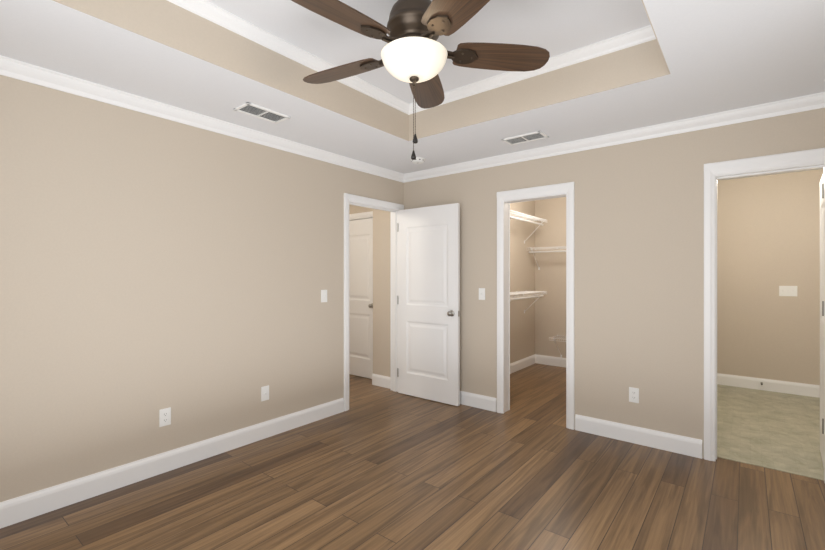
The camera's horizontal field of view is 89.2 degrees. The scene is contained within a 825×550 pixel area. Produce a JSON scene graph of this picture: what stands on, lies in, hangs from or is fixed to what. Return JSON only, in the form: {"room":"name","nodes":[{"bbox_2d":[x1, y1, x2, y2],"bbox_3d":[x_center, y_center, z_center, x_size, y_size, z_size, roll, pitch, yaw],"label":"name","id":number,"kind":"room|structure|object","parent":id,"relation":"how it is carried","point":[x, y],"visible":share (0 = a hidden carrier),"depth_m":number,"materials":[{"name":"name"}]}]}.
{"room":"empty bedroom","nodes":[
{"label":"empty bedroom","id":0,"kind":"room"},
{"bbox_2d":[0,75,403,501],"bbox_3d":[-1.446,0.096,3.133,0.120,2.430,4.400,0,0,39],"label":"wall","id":1,"kind":"structure","parent":0,"point":[149,264],"depth_m":2.69,"materials":[{"name":"beige paint"}]},
{"bbox_2d":[159,407,170,426],"bbox_3d":[-1.644,0.948,2.781,0.008,0.115,0.070,0,0,39],"label":"outlet","id":2,"kind":"object","parent":1,"relation":"attached to","point":[164,414],"visible":1,"depth_m":2.78,"materials":[{"name":"white plastic"}]},
{"bbox_2d":[261,385,268,401],"bbox_3d":[-1.179,0.954,3.357,0.016,0.115,0.070,0,0,39],"label":"outlet","id":3,"kind":"object","parent":1,"relation":"attached to","point":[264,390],"visible":1,"depth_m":3.35,"materials":[{"name":"white plastic"}]},
{"bbox_2d":[321,290,326,301],"bbox_3d":[-0.804,0.196,3.826,0.019,0.115,0.070,0,0,39],"label":"wall switch","id":4,"kind":"object","parent":1,"relation":"attached to","point":[323,292],"visible":1,"depth_m":3.82,"materials":[{"name":"white plastic"}]},
{"bbox_2d":[397,203,459,405],"bbox_3d":[0.137,0.297,4.372,0.780,2.012,0.097,0,0,39],"label":"bedroom door","id":5,"kind":"structure","parent":1,"relation":"in","point":[428,298],"depth_m":4.35,"materials":[{"name":"white wood"}]},
{"bbox_2d":[349,205,389,376],"bbox_3d":[-1.067,0.096,4.481,2.030,2.430,6.980,0,0,39],"label":"wall","id":6,"kind":"structure","parent":0,"point":[381,219],"depth_m":4.91,"materials":[{"name":"beige paint"}]},
{"bbox_2d":[349,218,372,378],"bbox_3d":[-0.751,0.299,5.402,0.771,2.008,0.096,0,0,39],"label":"hall door","id":7,"kind":"structure","parent":6,"relation":"in","point":[360,231],"depth_m":5.34,"materials":[{"name":"white wood"}]},
{"bbox_2d":[0,0,824,182],"bbox_3d":[-0.029,-1.217,2.002,3.505,0.363,4.160,0,0,39],"label":"crown molding","id":8,"kind":"structure","parent":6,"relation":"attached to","point":[9,67],"depth_m":2.83,"materials":[{"name":"white wood"}]},
{"bbox_2d":[0,363,824,549],"bbox_3d":[0.500,1.371,3.231,6.040,0.120,6.980,0,0,39],"label":"floor","id":9,"kind":"structure","parent":0,"point":[393,470],"depth_m":2.50,"materials":[{"name":"brown wood"}]},
{"bbox_2d":[0,0,824,180],"bbox_3d":[0.500,-1.349,3.231,6.040,0.460,6.980,0,0,39],"label":"ceiling","id":10,"kind":"structure","parent":0,"point":[705,57],"depth_m":2.41,"materials":[{"name":"paint"}]},
{"bbox_2d":[233,102,290,123],"bbox_3d":[-1.036,-1.114,2.896,0.180,0.010,0.330,0,0,39],"label":"ceiling vent","id":11,"kind":"object","parent":10,"relation":"in","point":[248,108],"visible":1,"depth_m":2.88,"materials":[{"name":"white metal"}]},
{"bbox_2d":[411,157,424,163],"bbox_3d":[0.053,-1.098,4.048,0.136,0.041,0.136,0,0,39],"label":"smoke detector","id":12,"kind":"object","parent":10,"relation":"attached to","point":[419,160],"visible":0.94,"depth_m":4.01,"materials":[{"name":"white plastic"}]},
{"bbox_2d":[291,0,549,159],"bbox_3d":[-0.031,-0.983,2.040,1.310,0.832,1.303,0,0,39],"label":"ceiling fan","id":13,"kind":"object","parent":10,"relation":"hanging from","point":[412,54],"depth_m":1.97,"materials":[{"name":"brown wood"}]},
{"bbox_2d":[501,131,548,145],"bbox_3d":[0.921,-1.114,3.426,0.330,0.010,0.180,0,0,39],"label":"ceiling vent","id":14,"kind":"object","parent":10,"relation":"in","point":[538,135],"visible":1,"depth_m":3.41,"materials":[{"name":"white metal"}]},
{"bbox_2d":[404,108,824,457],"bbox_3d":[1.664,0.096,3.390,4.420,2.430,0.120,0,0,39],"label":"wall","id":15,"kind":"structure","parent":0,"point":[639,205],"depth_m":3.29,"materials":[{"name":"beige paint"}]},
{"bbox_2d":[479,288,484,299],"bbox_3d":[0.675,0.190,4.090,0.070,0.115,0.019,0,0,39],"label":"wall switch","id":16,"kind":"object","parent":15,"relation":"attached to","point":[481,290],"visible":1,"depth_m":4.09,"materials":[{"name":"white plastic"}]},
{"bbox_2d":[344,148,824,482],"bbox_3d":[0.519,0.263,3.807,4.856,2.097,1.140,0,0,39],"label":"door frame","id":17,"kind":"structure","parent":15,"relation":"attached to","point":[813,158],"depth_m":3.55,"materials":[{"name":"white wood"}]},
{"bbox_2d":[629,387,638,402],"bbox_3d":[1.725,0.939,3.259,0.070,0.115,0.008,0,0,39],"label":"wall outlet","id":18,"kind":"object","parent":15,"relation":"attached to","point":[633,392],"visible":1,"depth_m":3.25,"materials":[{"name":"white plastic"}]},
{"bbox_2d":[820,173,823,467],"bbox_3d":[2.872,0.307,2.871,0.098,1.985,0.567,0,0,43],"label":"bathroom door","id":19,"kind":"structure","parent":15,"relation":"in","point":[822,178],"depth_m":2.95,"materials":[{"name":"white wood"}]},
{"bbox_2d":[510,169,823,384],"bbox_3d":[2.683,0.096,4.303,3.965,2.430,2.580,0,0,39],"label":"wall","id":20,"kind":"structure","parent":0,"point":[768,226],"depth_m":4.80,"materials":[{"name":"beige paint"}]},
{"bbox_2d":[0,354,819,528],"bbox_3d":[0.491,1.244,3.219,5.800,0.134,6.710,0,0,39],"label":"baseboard","id":21,"kind":"structure","parent":20,"relation":"attached to","point":[21,508],"depth_m":3.12,"materials":[{"name":"white wood"}]},
{"bbox_2d":[510,210,546,243],"bbox_3d":[1.146,-0.599,5.114,0.309,0.320,1.893,0,0,39],"label":"closet shelf","id":22,"kind":"object","parent":20,"relation":"attached to","point":[526,217],"visible":0.49,"depth_m":5.41,"materials":[{"name":"white metal"}]},
{"bbox_2d":[510,291,546,312],"bbox_3d":[1.146,0.386,5.114,0.309,0.320,1.893,0,0,39],"label":"closet shelf","id":23,"kind":"object","parent":20,"relation":"attached to","point":[517,294],"visible":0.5,"depth_m":5.41,"materials":[{"name":"white metal"}]},
{"bbox_2d":[528,246,565,269],"bbox_3d":[2.353,-0.229,5.572,1.618,0.320,0.309,0,0,39],"label":"closet shelf","id":24,"kind":"object","parent":20,"relation":"attached to","point":[556,247],"visible":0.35,"depth_m":5.87,"materials":[{"name":"white metal"}]},
{"bbox_2d":[549,335,565,357],"bbox_3d":[2.480,1.021,5.471,1.293,0.320,0.309,0,0,39],"label":"closet shelf","id":25,"kind":"object","parent":20,"relation":"attached to","point":[557,335],"visible":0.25,"depth_m":5.77,"materials":[{"name":"white metal"}]},
{"bbox_2d":[779,286,796,295],"bbox_3d":[4.129,0.181,4.596,0.150,0.115,0.019,0,0,39],"label":"wall switch","id":26,"kind":"object","parent":20,"relation":"attached to","point":[783,290],"visible":1,"depth_m":4.60,"materials":[{"name":"white plastic"}]},
{"bbox_2d":[717,384,823,480],"bbox_3d":[3.378,1.309,3.727,2.160,0.004,2.615,0,0,39],"label":"floor","id":27,"kind":"structure","parent":0,"point":[778,431],"depth_m":3.51,"materials":[{"name":"tile"}]}
]}

